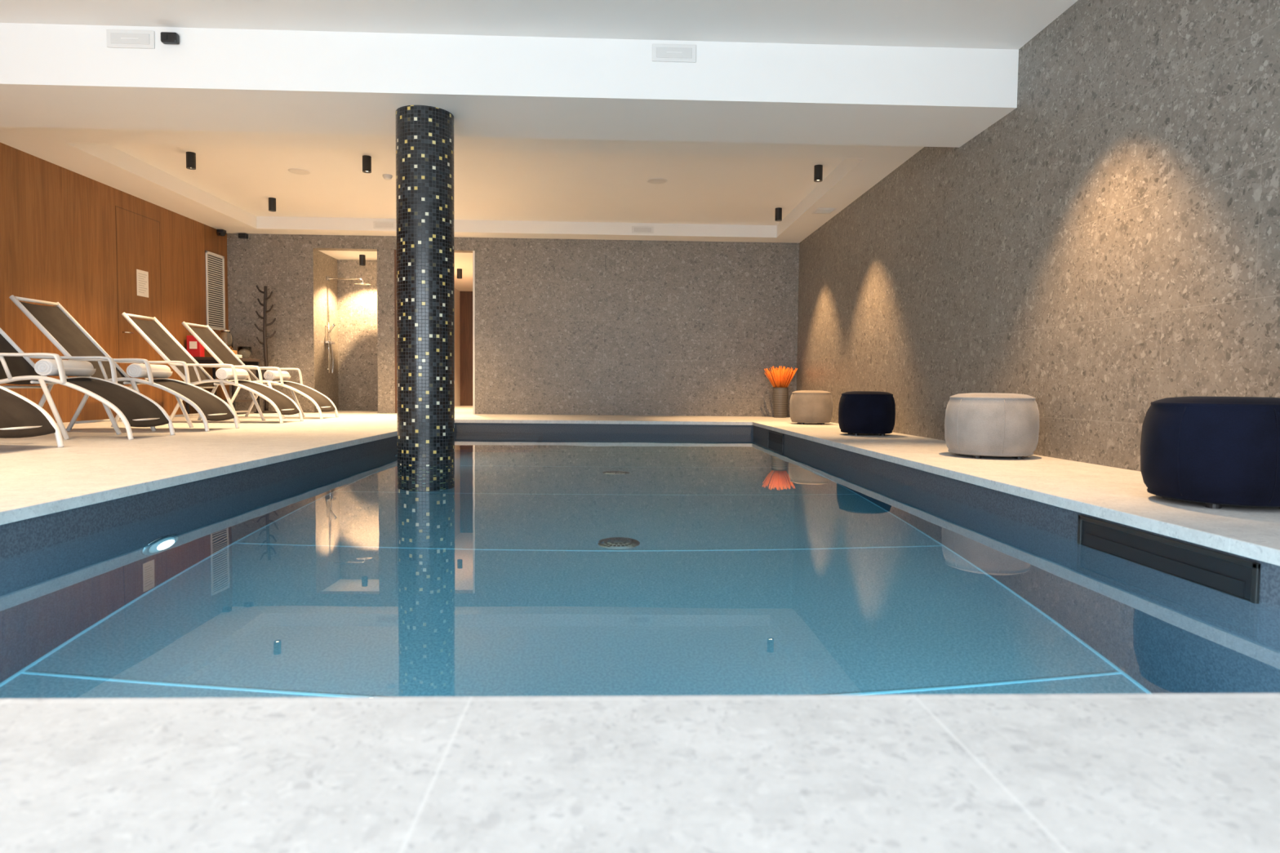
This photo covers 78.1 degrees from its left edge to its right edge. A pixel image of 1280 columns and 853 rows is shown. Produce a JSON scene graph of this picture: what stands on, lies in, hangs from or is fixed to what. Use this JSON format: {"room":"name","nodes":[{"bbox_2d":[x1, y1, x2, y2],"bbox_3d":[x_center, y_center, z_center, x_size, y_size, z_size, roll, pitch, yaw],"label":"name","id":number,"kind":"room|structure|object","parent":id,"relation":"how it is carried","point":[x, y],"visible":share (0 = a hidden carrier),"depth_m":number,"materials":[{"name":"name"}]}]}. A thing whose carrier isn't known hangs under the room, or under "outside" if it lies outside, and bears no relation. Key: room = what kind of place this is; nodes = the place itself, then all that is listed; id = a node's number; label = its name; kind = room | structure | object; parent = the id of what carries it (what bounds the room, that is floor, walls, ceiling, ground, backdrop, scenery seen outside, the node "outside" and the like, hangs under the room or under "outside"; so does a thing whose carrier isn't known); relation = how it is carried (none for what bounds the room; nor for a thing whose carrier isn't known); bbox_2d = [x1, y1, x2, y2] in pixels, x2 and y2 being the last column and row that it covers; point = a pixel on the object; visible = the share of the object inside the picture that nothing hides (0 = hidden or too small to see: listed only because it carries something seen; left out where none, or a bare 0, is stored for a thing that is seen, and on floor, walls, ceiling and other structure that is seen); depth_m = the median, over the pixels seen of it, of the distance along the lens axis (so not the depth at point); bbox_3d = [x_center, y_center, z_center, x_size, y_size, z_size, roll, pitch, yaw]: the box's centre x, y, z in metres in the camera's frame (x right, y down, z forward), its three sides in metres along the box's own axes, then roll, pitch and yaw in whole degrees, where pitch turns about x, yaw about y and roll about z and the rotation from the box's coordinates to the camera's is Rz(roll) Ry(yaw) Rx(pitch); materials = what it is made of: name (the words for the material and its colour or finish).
{"room":"indoor swimming pool","nodes":[
{"label":"indoor swimming pool","id":0,"kind":"room"},
{"bbox_2d":[0,142,229,422],"bbox_3d":[-6.101,-1.287,4.382,0.250,3.480,15.720,0,3,-2],"label":"wall","id":1,"kind":"structure","parent":0,"point":[58,224],"depth_m":8.61,"materials":[{"name":"brown wood"}]},
{"bbox_2d":[115,205,163,408],"bbox_3d":[-6.144,-1.361,9.757,0.059,2.500,0.906,0,3,-2],"label":"door","id":2,"kind":"structure","parent":1,"relation":"in","point":[137,237],"depth_m":9.66,"materials":[{"name":"brown wood"}]},
{"bbox_2d":[136,269,148,297],"bbox_3d":[-6.167,-1.773,9.786,0.004,0.320,0.240,0,3,-2],"label":"notice","id":3,"kind":"object","parent":2,"relation":"attached to","point":[142,277],"visible":1,"depth_m":9.78,"materials":[{"name":"paper"}]},
{"bbox_2d":[204,250,225,330],"bbox_3d":[-6.226,-1.977,11.577,0.020,1.110,0.520,0,3,-2],"label":"air vent","id":4,"kind":"object","parent":1,"relation":"in","point":[215,263],"visible":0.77,"depth_m":11.57,"materials":[{"name":"white plastic"}]},
{"bbox_2d":[216,229,226,235],"bbox_3d":[-6.144,-2.837,11.574,0.124,0.130,0.306,-1,3,-24],"label":"security camera","id":5,"kind":"object","parent":1,"relation":"attached to","point":[220,232],"visible":1,"depth_m":11.53,"materials":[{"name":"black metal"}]},
{"bbox_2d":[359,254,365,266],"bbox_3d":[-4.426,-2.651,12.581,0.092,0.165,0.092,0,3,-2],"label":"ceiling spotlight","id":6,"kind":"object","parent":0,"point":[362,257],"visible":1,"depth_m":12.55,"materials":[{"name":"black metal"}]},
{"bbox_2d":[457,268,462,278],"bbox_3d":[-3.196,-2.707,13.976,0.092,0.165,0.092,0,3,-2],"label":"ceiling spotlight","id":7,"kind":"object","parent":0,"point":[459,270],"visible":1,"depth_m":13.94,"materials":[{"name":"black metal"}]},
{"bbox_2d":[226,233,799,417],"bbox_3d":[-1.993,-1.882,14.797,8.720,3.230,5.330,0,3,-2],"label":"wall","id":8,"kind":"structure","parent":0,"point":[563,326],"depth_m":12.21,"materials":[{"name":"stone"}]},
{"bbox_2d":[238,233,248,239],"bbox_3d":[-5.980,-2.871,11.893,0.120,0.070,0.080,0,3,-2],"label":"wall speaker","id":9,"kind":"object","parent":8,"relation":"attached to","point":[245,236],"visible":1,"depth_m":11.85,"materials":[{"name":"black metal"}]},
{"bbox_2d":[324,275,371,373],"bbox_3d":[-4.649,-1.618,12.631,0.695,1.539,0.286,0,3,-2],"label":"shower","id":10,"kind":"object","parent":8,"relation":"attached to","point":[329,342],"visible":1,"depth_m":12.54,"materials":[{"name":"silver metal"}]},
{"bbox_2d":[394,249,475,413],"bbox_3d":[-3.151,-1.451,12.204,1.218,2.499,0.204,0,3,-2],"label":"trim","id":11,"kind":"structure","parent":8,"relation":"attached to","point":[473,251],"depth_m":12.10,"materials":[{"name":"white plastic"}]},
{"bbox_2d":[0,0,1077,243],"bbox_3d":[-1.604,-2.697,4.452,8.720,0.380,15.670,0,3,-2],"label":"ceiling","id":12,"kind":"structure","parent":0,"point":[507,188],"depth_m":8.21,"materials":[{"name":"paint"}]},
{"bbox_2d":[186,151,195,169],"bbox_3d":[-4.781,-2.830,8.402,0.092,0.165,0.092,0,3,-2],"label":"ceiling spotlight","id":13,"kind":"object","parent":12,"relation":"attached to","point":[190,156],"depth_m":8.37,"materials":[{"name":"black metal"}]},
{"bbox_2d":[268,197,275,211],"bbox_3d":[-4.854,-2.930,10.418,0.092,0.165,0.092,0,3,-2],"label":"ceiling spotlight","id":14,"kind":"object","parent":12,"relation":"attached to","point":[272,201],"depth_m":10.38,"materials":[{"name":"black metal"}]},
{"bbox_2d":[288,168,311,174],"bbox_3d":[-3.914,-2.932,9.080,0.250,0.010,0.250,0,3,-2],"label":"ceiling speaker","id":15,"kind":"object","parent":12,"relation":"attached to","point":[295,171],"depth_m":9.08},
{"bbox_2d":[362,155,371,173],"bbox_3d":[-2.932,-2.815,8.470,0.092,0.165,0.092,0,3,-2],"label":"ceiling spotlight","id":16,"kind":"object","parent":12,"relation":"attached to","point":[366,160],"depth_m":8.43,"materials":[{"name":"black metal"}]},
{"bbox_2d":[373,221,395,228],"bbox_3d":[-3.757,-2.959,11.601,0.320,0.100,0.016,0,3,-2],"label":"emergency light","id":17,"kind":"object","parent":12,"relation":"attached to","point":[375,224],"visible":1,"depth_m":11.59,"materials":[{"name":"white plastic"}]},
{"bbox_2d":[382,173,392,180],"bbox_3d":[-2.949,-2.909,9.216,0.110,0.050,0.110,0,3,-2],"label":"smoke detector","id":18,"kind":"object","parent":12,"relation":"attached to","point":[386,176],"visible":1,"depth_m":9.18,"materials":[{"name":"white plastic"}]},
{"bbox_2d":[0,22,1018,146],"bbox_3d":[-1.661,-2.557,5.975,8.720,0.410,0.940,0,3,-2],"label":"ceiling beam","id":19,"kind":"structure","parent":12,"relation":"attached to","point":[52,75],"depth_m":5.61,"materials":[{"name":"white paint"}]},
{"bbox_2d":[106,29,155,48],"bbox_3d":[-3.501,-2.664,5.422,0.320,0.120,0.018,0,3,-2],"label":"emergency light","id":20,"kind":"object","parent":19,"relation":"attached to","point":[120,38],"visible":1,"depth_m":5.42,"materials":[{"name":"white plastic"}]},
{"bbox_2d":[160,31,179,44],"bbox_3d":[-3.225,-2.666,5.413,0.110,0.070,0.056,0,3,-2],"label":"sensor","id":21,"kind":"object","parent":19,"relation":"attached to","point":[166,37],"visible":1,"depth_m":5.39,"materials":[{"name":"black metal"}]},
{"bbox_2d":[631,226,653,233],"bbox_3d":[0.040,-2.928,11.741,0.320,0.100,0.016,0,3,-2],"label":"emergency light","id":22,"kind":"object","parent":12,"relation":"attached to","point":[638,229],"visible":1,"depth_m":11.73,"materials":[{"name":"white plastic"}]},
{"bbox_2d":[646,177,667,183],"bbox_3d":[0.199,-2.904,9.332,0.250,0.010,0.250,0,3,-2],"label":"ceiling speaker","id":23,"kind":"object","parent":12,"relation":"attached to","point":[652,180],"depth_m":9.32},
{"bbox_2d":[652,43,696,62],"bbox_3d":[0.241,-2.633,5.560,0.310,0.120,0.018,0,3,-2],"label":"emergency light","id":24,"kind":"object","parent":12,"relation":"attached to","point":[660,52],"visible":1,"depth_m":5.56,"materials":[{"name":"white plastic"}]},
{"bbox_2d":[774,207,782,221],"bbox_3d":[1.879,-2.877,10.707,0.092,0.165,0.092,0,3,-2],"label":"ceiling spotlight","id":25,"kind":"object","parent":12,"relation":"attached to","point":[778,215],"depth_m":10.67,"materials":[{"name":"black metal"}]},
{"bbox_2d":[813,164,822,182],"bbox_3d":[1.954,-2.775,8.651,0.092,0.165,0.092,0,3,-2],"label":"ceiling spotlight","id":26,"kind":"object","parent":12,"relation":"attached to","point":[818,169],"depth_m":8.61,"materials":[{"name":"black metal"}]},
{"bbox_2d":[811,208,836,213],"bbox_3d":[2.334,-2.734,10.019,0.240,0.014,0.300,0,3,-2],"label":"ceiling vent","id":27,"kind":"object","parent":12,"relation":"in","point":[819,211],"visible":1,"depth_m":10.00,"materials":[{"name":"white plastic"}]},
{"bbox_2d":[0,405,1279,852],"bbox_3d":[-1.724,0.087,7.105,8.720,0.045,20.700,0,3,-2],"label":"floor","id":28,"kind":"structure","parent":0,"point":[1017,773],"depth_m":0.93,"materials":[{"name":"stone"}]},
{"bbox_2d":[0,385,64,447],"bbox_3d":[-4.639,-0.448,4.858,1.712,1.203,0.690,0,3,-2],"label":"sun lounger","id":29,"kind":"object","parent":28,"relation":"on","point":[20,416],"visible":1,"depth_m":5.04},
{"bbox_2d":[0,327,175,439],"bbox_3d":[-4.688,-0.514,6.185,1.712,1.203,0.690,0,3,-2],"label":"sun lounger","id":30,"kind":"object","parent":28,"relation":"on","point":[134,408],"visible":0.99,"depth_m":6.24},
{"bbox_2d":[34,359,96,376],"bbox_3d":[-4.506,-0.459,6.195,0.143,0.127,0.500,0,3,-2],"label":"rolled towel","id":31,"kind":"object","parent":30,"relation":"on","point":[42,366],"visible":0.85,"depth_m":6.13,"materials":[{"name":"white fabric"}]},
{"bbox_2d":[8,294,239,431],"bbox_3d":[-4.729,-0.569,7.313,1.712,1.203,0.690,0,3,-2],"label":"sun lounger","id":32,"kind":"object","parent":28,"relation":"on","point":[55,322],"visible":0.82,"depth_m":7.29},
{"bbox_2d":[126,363,173,377],"bbox_3d":[-4.547,-0.515,7.322,0.143,0.127,0.500,0,3,-2],"label":"rolled towel","id":33,"kind":"object","parent":32,"relation":"on","point":[135,370],"visible":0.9,"depth_m":7.19,"materials":[{"name":"white fabric"}]},
{"bbox_2d":[121,311,303,423],"bbox_3d":[-4.788,-0.648,8.910,1.712,1.203,0.690,0,3,-2],"label":"sun lounger","id":34,"kind":"object","parent":28,"relation":"on","point":[153,332],"visible":0.95,"depth_m":8.88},
{"bbox_2d":[215,368,248,379],"bbox_3d":[-4.605,-0.594,8.919,0.143,0.127,0.500,0,3,-2],"label":"rolled towel","id":35,"kind":"object","parent":34,"relation":"on","point":[221,373],"visible":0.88,"depth_m":8.75,"materials":[{"name":"white fabric"}]},
{"bbox_2d":[185,356,260,413],"bbox_3d":[-5.871,-0.569,11.129,0.680,0.790,0.800,0,3,-2],"label":"console table","id":36,"kind":"object","parent":28,"relation":"on","point":[201,360],"visible":0.39,"depth_m":10.90,"materials":[{"name":"brown wood"}]},
{"bbox_2d":[186,335,204,356],"bbox_3d":[-6.085,-1.096,10.803,0.180,0.290,0.123,0,3,-2],"label":"box","id":37,"kind":"object","parent":36,"relation":"on","point":[194,348],"visible":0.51,"depth_m":10.74,"materials":[{"name":"paper"}]},
{"bbox_2d":[218,328,237,354],"bbox_3d":[-5.824,-1.167,11.079,0.220,0.410,0.243,0,3,-2],"label":"water dispenser","id":38,"kind":"object","parent":36,"relation":"on","point":[225,335],"visible":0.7,"depth_m":11.04,"materials":[{"name":"clear glass"}]},
{"bbox_2d":[237,346,251,358],"bbox_3d":[-5.652,-1.055,11.283,0.180,0.170,0.180,0,3,-2],"label":"glass bowl","id":39,"kind":"object","parent":36,"relation":"on","point":[246,352],"visible":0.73,"depth_m":11.21,"materials":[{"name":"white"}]},
{"bbox_2d":[182,321,338,418],"bbox_3d":[-4.831,-0.708,10.108,1.712,1.203,0.690,0,3,-2],"label":"sun lounger","id":40,"kind":"object","parent":28,"relation":"on","point":[206,337],"visible":0.82,"depth_m":10.13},
{"bbox_2d":[263,370,290,380],"bbox_3d":[-4.649,-0.653,10.117,0.143,0.127,0.500,0,3,-2],"label":"rolled towel","id":41,"kind":"object","parent":40,"relation":"on","point":[268,375],"visible":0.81,"depth_m":9.93,"materials":[{"name":"white fabric"}]},
{"bbox_2d":[253,284,276,413],"bbox_3d":[-5.568,-1.150,11.742,0.340,1.896,0.340,0,3,-2],"label":"coat rack","id":42,"kind":"object","parent":28,"relation":"on","point":[265,337],"visible":0.91,"depth_m":11.71,"materials":[{"name":"brown metal"}]},
{"bbox_2d":[0,422,1279,608],"bbox_3d":[-0.301,0.971,5.708,4.292,1.555,9.580,0,3,-2],"label":"swimming pool","id":43,"kind":"object","parent":28,"relation":"in","point":[23,536],"visible":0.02,"depth_m":3.95,"materials":[{"name":"blue tile"}]},
{"bbox_2d":[395,105,454,465],"bbox_3d":[-1.642,-0.368,6.053,0.426,3.970,0.426,0,3,-15],"label":"column","id":44,"kind":"structure","parent":43,"relation":"on","point":[424,134],"depth_m":5.85,"materials":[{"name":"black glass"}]},
{"bbox_2d":[0,431,1279,698],"bbox_3d":[-0.301,0.996,5.709,3.952,1.365,9.240,0,3,-2],"label":"pool water","id":45,"kind":"object","parent":43,"relation":"in","point":[525,564],"visible":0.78,"depth_m":2.27,"materials":[{"name":"blue liquid"}]},
{"bbox_2d":[768,430,783,444],"bbox_3d":[1.529,0.134,8.904,0.012,0.140,0.810,0,3,-2],"label":"skimmer","id":46,"kind":"object","parent":43,"relation":"attached to","point":[775,437],"visible":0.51,"depth_m":8.87,"materials":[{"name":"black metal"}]},
{"bbox_2d":[1077,515,1260,601],"bbox_3d":[1.756,0.441,2.696,0.012,0.140,0.870,0,3,-2],"label":"skimmer","id":47,"kind":"object","parent":43,"relation":"attached to","point":[1233,575],"visible":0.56,"depth_m":2.59,"materials":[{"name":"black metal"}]},
{"bbox_2d":[764,365,797,417],"bbox_3d":[2.124,-0.526,11.977,0.497,0.780,0.404,0,3,-2],"label":"vase","id":48,"kind":"object","parent":28,"relation":"on","point":[780,375],"visible":1,"depth_m":11.89,"materials":[{"name":"ceramic"}]},
{"bbox_2d":[789,390,832,424],"bbox_3d":[2.139,-0.242,9.865,0.530,0.419,0.530,0,3,-2],"label":"pouf","id":49,"kind":"object","parent":28,"relation":"on","point":[805,406],"visible":0.99,"depth_m":9.65,"materials":[{"name":"beige fabric"}]},
{"bbox_2d":[838,391,895,435],"bbox_3d":[2.182,-0.130,7.598,0.530,0.419,0.530,0,3,-2],"label":"pouf","id":50,"kind":"object","parent":28,"relation":"on","point":[867,412],"visible":1,"depth_m":7.38,"materials":[{"name":"blue fabric"}]},
{"bbox_2d":[944,392,1039,458],"bbox_3d":[2.310,-0.011,5.194,0.570,0.419,0.570,0,3,-2],"label":"pouf","id":51,"kind":"object","parent":28,"relation":"on","point":[977,424],"visible":1,"depth_m":4.96,"materials":[{"name":"beige fabric"}]},
{"bbox_2d":[1140,395,1279,508],"bbox_3d":[2.307,0.092,3.095,0.580,0.419,0.580,0,3,-2],"label":"pouf","id":52,"kind":"object","parent":28,"relation":"on","point":[1215,451],"visible":1,"depth_m":2.90,"materials":[{"name":"blue fabric"}]},
{"bbox_2d":[796,0,1279,471],"bbox_3d":[2.863,-1.214,4.713,0.250,3.480,15.720,0,3,-2],"label":"wall","id":53,"kind":"structure","parent":0,"point":[1107,248],"depth_m":4.84,"materials":[{"name":"stone"}]}
]}

